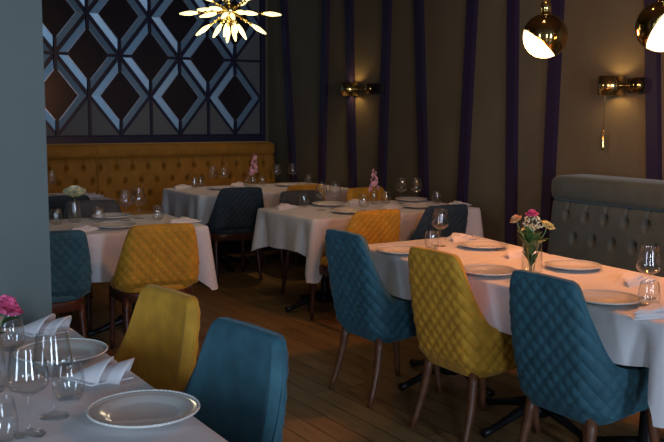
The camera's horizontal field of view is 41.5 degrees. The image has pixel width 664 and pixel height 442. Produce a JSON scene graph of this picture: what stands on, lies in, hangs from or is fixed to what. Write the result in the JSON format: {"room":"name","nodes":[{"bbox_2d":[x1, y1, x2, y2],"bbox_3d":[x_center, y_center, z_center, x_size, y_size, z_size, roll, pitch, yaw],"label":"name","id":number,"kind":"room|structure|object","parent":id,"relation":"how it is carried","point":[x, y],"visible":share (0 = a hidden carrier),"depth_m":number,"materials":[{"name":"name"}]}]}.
{"room":"restaurant","nodes":[
{"label":"restaurant","id":0,"kind":"room"},
{"bbox_2d":[0,0,51,328],"bbox_3d":[-1.533,-0.464,3.272,0.775,3.100,0.500,-4,8,-32],"label":"wall","id":1,"kind":"structure","parent":0,"point":[25,266],"depth_m":3.25,"materials":[{"name":"paint"}]},
{"bbox_2d":[265,0,267,141],"bbox_3d":[-4.142,-1.092,8.217,7.950,3.100,0.150,-4,8,-32],"label":"wall","id":2,"kind":"structure","parent":0,"point":[266,1],"depth_m":10.21,"materials":[{"name":"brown paint"}]},
{"bbox_2d":[42,0,265,143],"bbox_3d":[-2.363,-1.777,9.144,3.744,1.925,0.069,-4,8,-32],"label":"lattice panel","id":3,"kind":"object","parent":2,"relation":"attached to","point":[116,71],"visible":0.86,"depth_m":9.43,"materials":[{"name":"blue paint"}]},
{"bbox_2d":[55,249,663,441],"bbox_3d":[-0.842,1.151,3.278,8.150,0.100,12.340,-4,8,-32],"label":"floor","id":4,"kind":"structure","parent":0,"point":[314,412],"depth_m":4.98,"materials":[{"name":"brown wood"}]},
{"bbox_2d":[49,230,91,337],"bbox_3d":[-1.680,0.451,5.043,0.522,0.856,0.584,-4,8,-32],"label":"dining chair","id":5,"kind":"object","parent":4,"relation":"on","point":[70,259],"visible":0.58,"depth_m":4.88,"materials":[{"name":"teal fabric"}]},
{"bbox_2d":[48,195,92,298],"bbox_3d":[-2.226,0.196,7.075,0.522,0.856,0.584,-4,8,-32],"label":"dining chair","id":6,"kind":"object","parent":4,"relation":"on","point":[56,203],"visible":0.09,"depth_m":6.78,"materials":[{"name":"blue fabric"}]},
{"bbox_2d":[63,200,122,330],"bbox_3d":[-1.627,0.299,6.275,0.522,0.856,0.584,-4,8,-32],"label":"dining chair","id":7,"kind":"object","parent":4,"relation":"on","point":[87,206],"visible":0.13,"depth_m":6.38,"materials":[{"name":"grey fabric"}]},
{"bbox_2d":[77,303,135,336],"bbox_3d":[-1.649,0.412,5.786,1.452,0.741,0.827,-4,8,-32],"label":"dining table","id":8,"kind":"object","parent":4,"relation":"on","point":[119,321],"visible":0.06,"depth_m":5.89,"materials":[{"name":"black metal"}]},
{"bbox_2d":[49,213,217,289],"bbox_3d":[-1.647,0.249,5.761,1.586,0.440,0.991,-4,8,-32],"label":"tablecloth","id":9,"kind":"object","parent":8,"relation":"on","point":[105,245],"visible":0.34,"depth_m":5.72,"materials":[{"name":"grey fabric"}]},
{"bbox_2d":[70,224,101,231],"bbox_3d":[-1.580,0.045,5.466,0.170,0.038,0.240,3,8,23],"label":"napkin","id":10,"kind":"object","parent":9,"relation":"on","point":[85,228],"visible":0.8,"depth_m":5.46,"materials":[{"name":"white fabric"}]},
{"bbox_2d":[91,213,131,219],"bbox_3d":[-1.545,-0.031,6.138,0.275,0.026,0.275,3,7,18],"label":"dinner plate","id":11,"kind":"object","parent":9,"relation":"on","point":[106,216],"visible":1,"depth_m":6.19,"materials":[{"name":"grey ceramic"}]},
{"bbox_2d":[93,221,136,228],"bbox_3d":[-1.395,0.032,5.638,0.275,0.026,0.275,-3,8,-25],"label":"dinner plate","id":12,"kind":"object","parent":9,"relation":"on","point":[105,225],"visible":1,"depth_m":5.69,"materials":[{"name":"grey ceramic"}]},
{"bbox_2d":[169,216,201,222],"bbox_3d":[-1.028,-0.006,5.915,0.240,0.038,0.170,-6,10,-44],"label":"napkin","id":13,"kind":"object","parent":9,"relation":"on","point":[182,219],"visible":0.93,"depth_m":5.89,"materials":[{"name":"white fabric"}]},
{"bbox_3d":[-1.738,-0.067,5.913,0.082,0.150,0.082,-4,8,-32],"label":"flower vase","id":14,"kind":"object","parent":9,"relation":"on","visible":0},
{"bbox_2d":[63,186,85,212],"bbox_3d":[-1.731,-0.121,5.894,0.150,0.235,0.142,-4,8,-32],"label":"hydrangea","id":15,"kind":"object","parent":14,"relation":"in","point":[73,191],"visible":1,"depth_m":5.87,"materials":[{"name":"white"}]},
{"bbox_2d":[109,223,199,358],"bbox_3d":[-1.111,0.409,5.405,0.522,0.856,0.584,-3,8,-26],"label":"dining chair","id":16,"kind":"object","parent":4,"relation":"on","point":[167,254],"visible":0.96,"depth_m":5.17,"materials":[{"name":"yellow fabric"}]},
{"bbox_2d":[114,284,200,391],"bbox_3d":[-0.753,0.701,2.893,0.564,0.899,0.508,-6,9,-41],"label":"dining chair","id":17,"kind":"object","parent":4,"relation":"on","point":[161,336],"visible":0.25,"depth_m":2.97,"materials":[{"name":"yellow fabric"}]},
{"bbox_2d":[46,141,276,253],"bbox_3d":[-2.592,-0.175,8.750,4.700,1.170,0.815,-4,8,-32],"label":"bench","id":18,"kind":"object","parent":4,"relation":"on","point":[106,169],"visible":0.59,"depth_m":9.22,"materials":[{"name":"fabric"}]},
{"bbox_2d":[122,210,160,214],"bbox_3d":[-2.498,0.027,8.624,4.700,0.140,0.460,-4,8,-32],"label":"seat cushion","id":19,"kind":"object","parent":18,"relation":"on","point":[134,212],"depth_m":9.02,"materials":[{"name":"fabric"}]},
{"bbox_2d":[205,187,263,283],"bbox_3d":[-0.912,0.098,7.934,0.522,0.856,0.584,-3,8,-26],"label":"dining chair","id":20,"kind":"object","parent":4,"relation":"on","point":[233,216],"visible":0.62,"depth_m":7.70,"materials":[{"name":"blue fabric"}]},
{"bbox_2d":[183,317,288,441],"bbox_3d":[-0.438,0.763,2.404,0.564,0.899,0.508,-6,9,-41],"label":"dining chair","id":21,"kind":"object","parent":4,"relation":"on","point":[238,379],"visible":0.86,"depth_m":2.48,"materials":[{"name":"teal fabric"}]},
{"bbox_2d":[213,241,305,272],"bbox_3d":[-0.739,0.054,8.726,1.606,0.741,0.857,-4,8,-32],"label":"dining table","id":22,"kind":"object","parent":4,"relation":"on","point":[222,257],"visible":0.24,"depth_m":8.54,"materials":[{"name":"black metal"}]},
{"bbox_2d":[160,182,348,224],"bbox_3d":[-0.740,-0.111,8.709,1.773,0.434,0.993,-4,8,-32],"label":"tablecloth","id":23,"kind":"object","parent":22,"relation":"on","point":[197,203],"visible":0.44,"depth_m":8.28,"materials":[{"name":"grey fabric"}]},
{"bbox_2d":[172,184,192,188],"bbox_3d":[-1.491,-0.340,8.587,0.170,0.038,0.240,5,9,34],"label":"napkin","id":24,"kind":"object","parent":23,"relation":"on","point":[181,186],"visible":1,"depth_m":8.57,"materials":[{"name":"white fabric"}]},
{"bbox_2d":[207,186,234,189],"bbox_3d":[-1.068,-0.318,8.484,0.275,0.026,0.275,-4,8,-32],"label":"dinner plate","id":25,"kind":"object","parent":23,"relation":"on","point":[211,187],"visible":0.7,"depth_m":8.56,"materials":[{"name":"grey ceramic"}]},
{"bbox_2d":[230,182,250,185],"bbox_3d":[-0.970,-0.377,8.920,0.240,0.038,0.170,-6,10,-44],"label":"napkin","id":26,"kind":"object","parent":23,"relation":"on","point":[236,183],"visible":0.94,"depth_m":8.89,"materials":[{"name":"white fabric"}]},
{"bbox_2d":[275,183,300,186],"bbox_3d":[-0.450,-0.368,8.924,0.275,0.026,0.275,2,7,9],"label":"dinner plate","id":27,"kind":"object","parent":23,"relation":"on","point":[279,184],"visible":0.9,"depth_m":8.99,"materials":[{"name":"grey ceramic"}]},
{"bbox_3d":[-0.790,-0.395,8.737,0.061,0.120,0.061,-4,8,-32],"label":"flower vase","id":28,"kind":"object","parent":23,"relation":"on","visible":0},
{"bbox_2d":[248,153,257,175],"bbox_3d":[-0.794,-0.510,8.727,0.108,0.324,0.102,-4,8,-32],"label":"snapdragon","id":29,"kind":"object","parent":28,"relation":"in","point":[251,172],"visible":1,"depth_m":8.71,"materials":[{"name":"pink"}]},
{"bbox_2d":[260,184,324,276],"bbox_3d":[-0.382,0.060,8.270,0.522,0.856,0.584,-4,8,-32],"label":"dining chair","id":30,"kind":"object","parent":4,"relation":"on","point":[320,187],"visible":0.04,"depth_m":8.03,"materials":[{"name":"yellow fabric"}]},
{"bbox_2d":[279,190,323,294],"bbox_3d":[-0.124,0.193,7.206,0.522,0.856,0.584,-4,8,-32],"label":"dining chair","id":31,"kind":"object","parent":4,"relation":"on","point":[288,197],"visible":0.12,"depth_m":7.31,"materials":[{"name":"grey fabric"}]},
{"bbox_2d":[285,275,333,311],"bbox_3d":[0.300,0.277,6.977,1.537,0.741,0.827,-4,8,-32],"label":"dining table","id":32,"kind":"object","parent":4,"relation":"on","point":[324,295],"visible":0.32,"depth_m":6.74,"materials":[{"name":"black metal"}]},
{"bbox_2d":[251,200,483,282],"bbox_3d":[0.305,0.120,6.953,1.702,0.451,0.979,-4,8,-32],"label":"tablecloth","id":33,"kind":"object","parent":32,"relation":"on","point":[302,230],"visible":0.52,"depth_m":6.57,"materials":[{"name":"grey fabric"}]},
{"bbox_2d":[274,203,298,209],"bbox_3d":[-0.389,-0.115,6.824,0.170,0.038,0.240,4,8,28],"label":"napkin","id":34,"kind":"object","parent":33,"relation":"on","point":[283,206],"visible":1,"depth_m":6.80,"materials":[{"name":"white fabric"}]},
{"bbox_2d":[312,201,345,206],"bbox_3d":[-0.025,-0.134,7.050,0.275,0.026,0.275,0,7,-1],"label":"dinner plate","id":35,"kind":"object","parent":33,"relation":"on","point":[319,203],"visible":1,"depth_m":7.11,"materials":[{"name":"grey ceramic"}]},
{"bbox_2d":[331,208,365,213],"bbox_3d":[0.126,-0.072,6.557,0.275,0.026,0.275,0,7,-3],"label":"dinner plate","id":36,"kind":"object","parent":33,"relation":"on","point":[338,210],"visible":0.76,"depth_m":6.62,"materials":[{"name":"grey ceramic"}]},
{"bbox_2d":[346,199,369,204],"bbox_3d":[0.175,-0.160,7.219,0.170,0.038,0.240,5,9,34],"label":"napkin","id":37,"kind":"object","parent":33,"relation":"on","point":[352,201],"visible":0.99,"depth_m":7.19,"materials":[{"name":"white fabric"}]},
{"bbox_2d":[381,204,403,208],"bbox_3d":[0.440,-0.112,6.845,0.170,0.038,0.240,4,8,28],"label":"napkin","id":38,"kind":"object","parent":33,"relation":"on","point":[387,206],"visible":0.91,"depth_m":6.83,"materials":[{"name":"white fabric"}]},
{"bbox_2d":[395,197,426,201],"bbox_3d":[0.676,-0.181,7.472,0.275,0.026,0.275,0,7,0],"label":"dinner plate","id":39,"kind":"object","parent":33,"relation":"on","point":[404,199],"visible":1,"depth_m":7.53,"materials":[{"name":"grey ceramic"}]},
{"bbox_2d":[401,203,435,208],"bbox_3d":[0.683,-0.116,6.946,0.275,0.026,0.275,5,8,31],"label":"dinner plate","id":40,"kind":"object","parent":33,"relation":"on","point":[409,205],"visible":0.91,"depth_m":7.00,"materials":[{"name":"grey ceramic"}]},
{"bbox_2d":[449,201,471,205],"bbox_3d":[0.995,-0.141,7.106,0.240,0.038,0.170,-6,10,-44],"label":"napkin","id":41,"kind":"object","parent":33,"relation":"on","point":[453,202],"visible":0.52,"depth_m":7.10,"materials":[{"name":"white fabric"}]},
{"bbox_3d":[0.348,-0.205,7.258,0.061,0.120,0.061,-4,8,-32],"label":"flower vase","id":42,"kind":"object","parent":33,"relation":"on","visible":0},
{"bbox_2d":[368,169,379,191],"bbox_3d":[0.354,-0.294,7.244,0.104,0.273,0.085,1,7,4],"label":"snapdragon","id":43,"kind":"object","parent":42,"relation":"in","point":[375,182],"visible":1,"depth_m":7.23,"materials":[{"name":"pink plant"}]},
{"bbox_2d":[310,209,400,320],"bbox_3d":[0.161,0.318,6.212,0.522,0.856,0.584,-4,8,-32],"label":"dining chair","id":44,"kind":"object","parent":4,"relation":"on","point":[379,225],"visible":0.37,"depth_m":5.97,"materials":[{"name":"yellow fabric"}]},
{"bbox_2d":[347,187,387,201],"bbox_3d":[0.441,0.152,7.565,0.522,0.856,0.584,-4,8,-32],"label":"dining chair","id":45,"kind":"object","parent":4,"relation":"on","point":[352,193],"visible":0.16,"depth_m":7.70,"materials":[{"name":"yellow fabric"}]},
{"bbox_2d":[325,229,441,407],"bbox_3d":[0.281,0.483,4.711,0.564,0.899,0.508,-4,8,-32],"label":"dining chair","id":46,"kind":"object","parent":4,"relation":"on","point":[364,308],"visible":0.83,"depth_m":4.50,"materials":[{"name":"teal fabric"}]},
{"bbox_2d":[410,204,467,239],"bbox_3d":[0.680,0.277,6.566,0.522,0.856,0.584,-4,8,-32],"label":"dining chair","id":47,"kind":"object","parent":4,"relation":"on","point":[457,215],"visible":0.33,"depth_m":6.28,"materials":[{"name":"blue fabric"}]},
{"bbox_2d":[398,359,494,396],"bbox_3d":[0.681,0.535,4.910,0.926,0.741,0.768,-4,8,-32],"label":"dining table","id":48,"kind":"object","parent":4,"relation":"on","point":[402,386],"visible":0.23,"depth_m":4.80,"materials":[{"name":"black metal"}]},
{"bbox_2d":[368,235,548,299],"bbox_3d":[0.688,0.346,4.895,1.028,0.390,0.859,-4,8,-32],"label":"tablecloth","id":49,"kind":"object","parent":48,"relation":"on","point":[393,270],"visible":0.26,"depth_m":4.68,"materials":[{"name":"grey fabric"}]},
{"bbox_2d":[375,245,413,255],"bbox_3d":[0.370,0.161,4.686,0.275,0.026,0.275,-4,9,-34],"label":"dinner plate","id":50,"kind":"object","parent":49,"relation":"on","point":[399,250],"visible":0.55,"depth_m":4.75,"materials":[{"name":"grey ceramic"}]},
{"bbox_2d":[432,209,448,246],"bbox_3d":[0.612,0.036,4.946,0.098,0.212,0.098,5,8,30],"label":"wine glass","id":51,"kind":"object","parent":49,"relation":"on","point":[438,209],"visible":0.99,"depth_m":4.94,"materials":[{"name":"clear glass"}]},
{"bbox_2d":[444,233,477,242],"bbox_3d":[0.735,0.094,5.189,0.170,0.038,0.240,5,9,34],"label":"napkin","id":52,"kind":"object","parent":49,"relation":"on","point":[455,237],"visible":0.98,"depth_m":5.16,"materials":[{"name":"white fabric"}]},
{"bbox_2d":[458,240,507,249],"bbox_3d":[0.843,0.138,4.892,0.275,0.026,0.275,-4,8,-30],"label":"dinner plate","id":53,"kind":"object","parent":49,"relation":"on","point":[472,244],"visible":1,"depth_m":4.94,"materials":[{"name":"grey ceramic"}]},
{"bbox_2d":[499,248,534,259],"bbox_3d":[0.950,0.167,4.615,0.170,0.038,0.240,6,9,40],"label":"napkin","id":54,"kind":"object","parent":49,"relation":"on","point":[511,253],"visible":0.92,"depth_m":4.57,"materials":[{"name":"white fabric"}]},
{"bbox_2d":[408,246,540,441],"bbox_3d":[0.671,0.558,4.124,0.564,0.899,0.508,-4,8,-32],"label":"dining chair","id":55,"kind":"object","parent":4,"relation":"on","point":[453,333],"visible":0.86,"depth_m":3.91,"materials":[{"name":"yellow fabric"}]},
{"bbox_2d":[480,396,663,441],"bbox_3d":[1.189,0.654,3.966,0.818,0.741,1.330,-4,8,-32],"label":"dining table","id":56,"kind":"object","parent":4,"relation":"on","point":[643,434],"visible":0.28,"depth_m":4.09,"materials":[{"name":"black metal"}]},
{"bbox_2d":[463,254,663,427],"bbox_3d":[1.175,0.463,3.933,0.921,0.379,1.449,-4,8,-32],"label":"tablecloth","id":57,"kind":"object","parent":56,"relation":"on","point":[627,341],"visible":0.44,"depth_m":3.42,"materials":[{"name":"grey fabric"}]},
{"bbox_2d":[464,264,517,276],"bbox_3d":[0.730,0.237,4.090,0.275,0.026,0.275,-4,8,-29],"label":"dinner plate","id":58,"kind":"object","parent":57,"relation":"on","point":[482,270],"visible":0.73,"depth_m":4.14,"materials":[{"name":"grey ceramic"}]},
{"bbox_2d":[521,239,542,272],"bbox_3d":[0.935,0.168,4.088,0.098,0.165,0.098,-4,8,-32],"label":"flower vase","id":59,"kind":"object","parent":57,"relation":"on","point":[523,239],"visible":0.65,"depth_m":4.08,"materials":[{"name":"clear glass"}]},
{"bbox_2d":[510,215,531,270],"bbox_3d":[0.877,0.103,4.080,0.101,0.267,0.095,1,7,4],"label":"rose","id":60,"kind":"object","parent":59,"relation":"in","point":[515,218],"visible":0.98,"depth_m":4.07,"materials":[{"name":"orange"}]},
{"bbox_2d":[517,216,543,270],"bbox_3d":[0.924,0.103,4.095,0.119,0.265,0.170,1,7,8],"label":"flower","id":61,"kind":"object","parent":59,"relation":"in","point":[528,228],"visible":0.99,"depth_m":4.08,"materials":[{"name":"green plant"}]},
{"bbox_2d":[523,209,538,270],"bbox_3d":[0.930,0.090,4.090,0.069,0.292,0.112,2,7,16],"label":"rose","id":62,"kind":"object","parent":59,"relation":"in","point":[532,213],"visible":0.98,"depth_m":4.06,"materials":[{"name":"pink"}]},
{"bbox_2d":[533,220,554,270],"bbox_3d":[0.982,0.118,4.069,0.127,0.242,0.087,-4,8,-32],"label":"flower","id":63,"kind":"object","parent":59,"relation":"in","point":[545,223],"visible":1,"depth_m":4.07,"materials":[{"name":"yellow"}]},
{"bbox_2d":[543,259,601,271],"bbox_3d":[1.167,0.220,4.250,0.275,0.026,0.275,-1,7,-11],"label":"dinner plate","id":64,"kind":"object","parent":57,"relation":"on","point":[572,265],"visible":1,"depth_m":4.29,"materials":[{"name":"grey ceramic"}]},
{"bbox_2d":[582,289,642,305],"bbox_3d":[1.095,0.312,3.497,0.275,0.026,0.275,0,7,-2],"label":"dinner plate","id":65,"kind":"object","parent":57,"relation":"on","point":[599,297],"visible":0.79,"depth_m":3.54,"materials":[{"name":"grey ceramic"}]},
{"bbox_2d":[613,272,655,287],"bbox_3d":[1.323,0.256,3.908,0.170,0.038,0.240,6,9,37],"label":"napkin","id":66,"kind":"object","parent":57,"relation":"on","point":[629,280],"visible":1,"depth_m":3.88,"materials":[{"name":"white fabric"}]},
{"bbox_2d":[629,303,663,319],"bbox_3d":[1.193,0.333,3.279,0.240,0.038,0.170,-2,8,-21],"label":"napkin","id":67,"kind":"object","parent":57,"relation":"on","point":[654,310],"visible":1,"depth_m":3.23,"materials":[{"name":"white fabric"}]},
{"bbox_2d":[636,246,661,298],"bbox_3d":[1.292,0.210,3.576,0.098,0.212,0.098,0,7,1],"label":"wine glass","id":68,"kind":"object","parent":57,"relation":"on","point":[640,246],"visible":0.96,"depth_m":3.58,"materials":[{"name":"clear glass"}]},
{"bbox_2d":[509,269,659,441],"bbox_3d":[1.026,0.633,3.536,0.564,0.899,0.508,-4,8,-32],"label":"dining chair","id":69,"kind":"object","parent":4,"relation":"on","point":[564,367],"visible":0.94,"depth_m":3.33,"materials":[{"name":"teal fabric"}]},
{"bbox_2d":[547,174,663,277],"bbox_3d":[2.246,0.379,4.858,0.895,1.085,3.000,-4,8,-32],"label":"bench","id":70,"kind":"object","parent":4,"relation":"on","point":[601,219],"visible":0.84,"depth_m":5.68,"materials":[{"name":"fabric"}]},
{"bbox_3d":[-0.816,0.862,2.186,0.808,0.741,1.822,-4,8,-32],"label":"dining table","id":71,"kind":"object","parent":4,"relation":"on","visible":0},
{"bbox_2d":[0,326,227,441],"bbox_3d":[-0.819,0.653,2.159,0.956,0.348,1.994,-4,8,-32],"label":"tablecloth","id":72,"kind":"object","parent":71,"relation":"on","point":[21,378],"visible":0.52,"depth_m":2.24,"materials":[{"name":"grey fabric"}]},
{"bbox_2d":[0,327,6,392],"bbox_3d":[-0.913,0.371,2.330,0.086,0.170,0.086,-4,8,-32],"label":"flower vase","id":73,"kind":"object","parent":72,"relation":"on","point":[0,327],"visible":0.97,"depth_m":2.34,"materials":[{"name":"clear glass"}]},
{"bbox_2d":[0,294,23,326],"bbox_3d":[-0.885,0.318,2.339,0.123,0.245,0.097,-2,8,-21],"label":"rose","id":74,"kind":"object","parent":73,"relation":"in","point":[9,306],"visible":0.98,"depth_m":2.32,"materials":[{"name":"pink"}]},
{"bbox_2d":[0,395,18,441],"bbox_3d":[-0.749,0.451,1.968,0.084,0.101,0.084,-2,7,-17],"label":"tumbler","id":75,"kind":"object","parent":72,"relation":"on","point":[9,440],"visible":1,"depth_m":1.97,"materials":[{"name":"clear glass"}]},
{"bbox_2d":[0,315,24,351],"bbox_3d":[-1.007,0.353,2.746,0.084,0.101,0.084,-1,7,-8],"label":"tumbler","id":76,"kind":"object","parent":72,"relation":"on","point":[15,315],"visible":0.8,"depth_m":2.74,"materials":[{"name":"clear glass"}]},
{"bbox_2d":[5,342,49,439],"bbox_3d":[-0.700,0.390,2.016,0.098,0.212,0.098,0,7,-7],"label":"wine glass","id":77,"kind":"object","parent":72,"relation":"on","point":[34,429],"visible":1,"depth_m":2.01,"materials":[{"name":"clear glass"}]},
{"bbox_2d":[12,314,71,336],"bbox_3d":[-0.992,0.345,2.978,0.200,0.060,0.150,1,7,6],"label":"napkin","id":78,"kind":"object","parent":72,"relation":"on","point":[53,326],"visible":1,"depth_m":2.94,"materials":[{"name":"white fabric"}]},
{"bbox_2d":[31,329,73,420],"bbox_3d":[-0.681,0.375,2.139,0.098,0.212,0.098,-1,7,-8],"label":"wine glass","id":79,"kind":"object","parent":72,"relation":"on","point":[64,417],"visible":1,"depth_m":2.14,"materials":[{"name":"clear glass"}]},
{"bbox_2d":[14,338,107,363],"bbox_3d":[-0.823,0.402,2.668,0.275,0.026,0.275,-6,9,-40],"label":"dinner plate","id":80,"kind":"object","parent":72,"relation":"on","point":[55,350],"visible":0.98,"depth_m":2.70,"materials":[{"name":"grey ceramic"}]},
{"bbox_2d":[51,358,84,401],"bbox_3d":[-0.685,0.414,2.274,0.084,0.101,0.084,0,7,-2],"label":"tumbler","id":81,"kind":"object","parent":72,"relation":"on","point":[63,358],"visible":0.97,"depth_m":2.27,"materials":[{"name":"clear glass"}]},
{"bbox_2d":[62,356,133,385],"bbox_3d":[-0.658,0.412,2.459,0.200,0.060,0.150,0,7,0],"label":"napkin","id":82,"kind":"object","parent":72,"relation":"on","point":[103,372],"visible":0.98,"depth_m":2.42,"materials":[{"name":"white fabric"}]},
{"bbox_2d":[86,389,199,428],"bbox_3d":[-0.463,0.468,2.155,0.275,0.026,0.275,0,7,-5],"label":"dinner plate","id":83,"kind":"object","parent":72,"relation":"on","point":[148,408],"visible":1,"depth_m":2.18,"materials":[{"name":"grey ceramic"}]},
{"bbox_3d":[-2.646,0.193,7.503,1.330,0.741,0.837,-4,8,-32],"label":"dining table","id":84,"kind":"object","parent":4,"relation":"on","visible":0},
{"bbox_2d":[48,192,115,200],"bbox_3d":[-2.638,0.020,7.485,1.494,0.420,0.993,-4,8,-32],"label":"tablecloth","id":85,"kind":"object","parent":84,"relation":"on","point":[51,194],"visible":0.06,"depth_m":7.63,"materials":[{"name":"grey fabric"}]},
{"bbox_2d":[82,193,103,197],"bbox_3d":[-2.118,-0.227,7.644,0.240,0.038,0.170,-1,7,-10],"label":"napkin","id":86,"kind":"object","parent":85,"relation":"on","point":[92,195],"visible":0.73,"depth_m":7.60,"materials":[{"name":"white fabric"}]},
{"bbox_2d":[268,0,663,250],"bbox_3d":[2.540,-0.690,5.312,0.150,3.100,12.290,-4,8,-32],"label":"wall","id":87,"kind":"structure","parent":0,"point":[602,39],"depth_m":7.43,"materials":[{"name":"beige paint"}]},
{"bbox_2d":[280,0,296,182],"bbox_3d":[-0.477,-1.266,9.813,0.045,3.100,0.441,-4,8,-32],"label":"trim","id":88,"kind":"structure","parent":87,"relation":"attached to","point":[283,3],"depth_m":9.78,"materials":[{"name":"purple paint"}]},
{"bbox_2d":[317,0,329,184],"bbox_3d":[-0.090,-1.189,9.213,0.045,3.100,0.208,-4,8,-32],"label":"trim","id":89,"kind":"structure","parent":87,"relation":"attached to","point":[325,19],"depth_m":9.16,"materials":[{"name":"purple paint"}]},
{"bbox_2d":[345,0,356,187],"bbox_3d":[0.192,-1.133,8.776,0.045,3.100,0.247,-4,8,-32],"label":"trim","id":90,"kind":"structure","parent":87,"relation":"attached to","point":[349,4],"depth_m":8.74,"materials":[{"name":"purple fabric"}]},
{"bbox_2d":[341,82,383,95],"bbox_3d":[0.299,-1.278,8.470,0.169,0.128,0.582,-5,9,-38],"label":"wall sconce","id":91,"kind":"object","parent":87,"relation":"attached to","point":[347,88],"visible":1,"depth_m":8.54,"materials":[{"name":"gold metal"}]},
{"bbox_2d":[377,0,391,192],"bbox_3d":[0.495,-1.073,8.306,0.045,3.100,0.189,-4,8,-32],"label":"trim","id":92,"kind":"structure","parent":87,"relation":"attached to","point":[387,4],"depth_m":8.26,"materials":[{"name":"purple paint"}]},
{"bbox_2d":[414,0,428,200],"bbox_3d":[0.802,-1.012,7.829,0.045,3.100,0.324,-4,8,-32],"label":"trim","id":93,"kind":"structure","parent":87,"relation":"attached to","point":[419,20],"depth_m":7.80,"materials":[{"name":"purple paint"}]},
{"bbox_2d":[456,0,478,202],"bbox_3d":[1.129,-0.948,7.321,0.045,3.100,0.228,-4,8,-32],"label":"trim","id":94,"kind":"structure","parent":87,"relation":"attached to","point":[472,5],"depth_m":7.29,"materials":[{"name":"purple paint"}]},
{"bbox_2d":[505,0,519,245],"bbox_3d":[1.415,-0.891,6.877,0.045,3.100,0.189,-4,8,-32],"label":"trim","id":95,"kind":"structure","parent":87,"relation":"attached to","point":[512,49],"depth_m":6.87,"materials":[{"name":"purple paint"}]},
{"bbox_2d":[539,0,564,252],"bbox_3d":[1.643,-0.846,6.524,0.045,3.100,0.150,-4,8,-32],"label":"trim","id":96,"kind":"structure","parent":87,"relation":"attached to","point":[557,6],"depth_m":6.53,"materials":[{"name":"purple paint"}]},
{"bbox_2d":[597,76,645,149],"bbox_3d":[1.954,-0.726,5.920,0.341,0.504,0.168,7,10,44],"label":"wall sconce","id":97,"kind":"object","parent":87,"relation":"attached to","point":[607,85],"visible":1,"depth_m":5.88,"materials":[{"name":"gold metal"}]},
{"bbox_2d":[644,0,661,179],"bbox_3d":[2.122,-0.751,5.781,0.045,3.100,0.324,-4,8,-32],"label":"trim","id":98,"kind":"structure","parent":87,"relation":"attached to","point":[653,108],"depth_m":5.76,"materials":[{"name":"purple fabric"}]},
{"bbox_3d":[-0.822,-2.024,2.885,8.150,0.100,12.340,-4,8,-32],"label":"ceiling","id":99,"kind":"structure","parent":0,"visible":0},
{"bbox_2d":[179,0,280,42],"bbox_3d":[-0.653,-1.723,5.603,0.476,1.162,0.458,6,9,37],"label":"sputnik chandelier","id":100,"kind":"object","parent":99,"relation":"hanging from","point":[229,10],"visible":1,"depth_m":5.61,"materials":[{"name":"white glass"}]},
{"bbox_2d":[523,0,567,57],"bbox_3d":[1.102,-1.493,4.449,0.231,1.313,0.232,-4,8,-32],"label":"pendant lamp","id":101,"kind":"object","parent":99,"relation":"hanging from","point":[545,35],"visible":1,"depth_m":4.44,"materials":[{"name":"gold metal"}]},
{"bbox_2d":[523,30,554,57],"bbox_3d":[1.076,-0.919,4.521,0.185,0.155,0.196,-4,8,-32],"label":"diffuser","id":102,"kind":"object","parent":101,"relation":"attached to","point":[540,43],"depth_m":4.44,"materials":[{"name":"beige glass"}]},
{"bbox_2d":[635,0,663,51],"bbox_3d":[1.480,-1.415,3.858,0.228,1.319,0.227,-4,8,-32],"label":"pendant lamp","id":103,"kind":"object","parent":99,"relation":"hanging from","point":[649,25],"visible":1,"depth_m":3.86,"materials":[{"name":"gold metal"}]},
{"bbox_2d":[646,14,663,51],"bbox_3d":[1.491,-0.862,3.910,0.218,0.209,0.185,-4,8,-32],"label":"diffuser","id":104,"kind":"object","parent":103,"relation":"attached to","point":[654,22],"depth_m":3.85,"materials":[{"name":"beige glass"}]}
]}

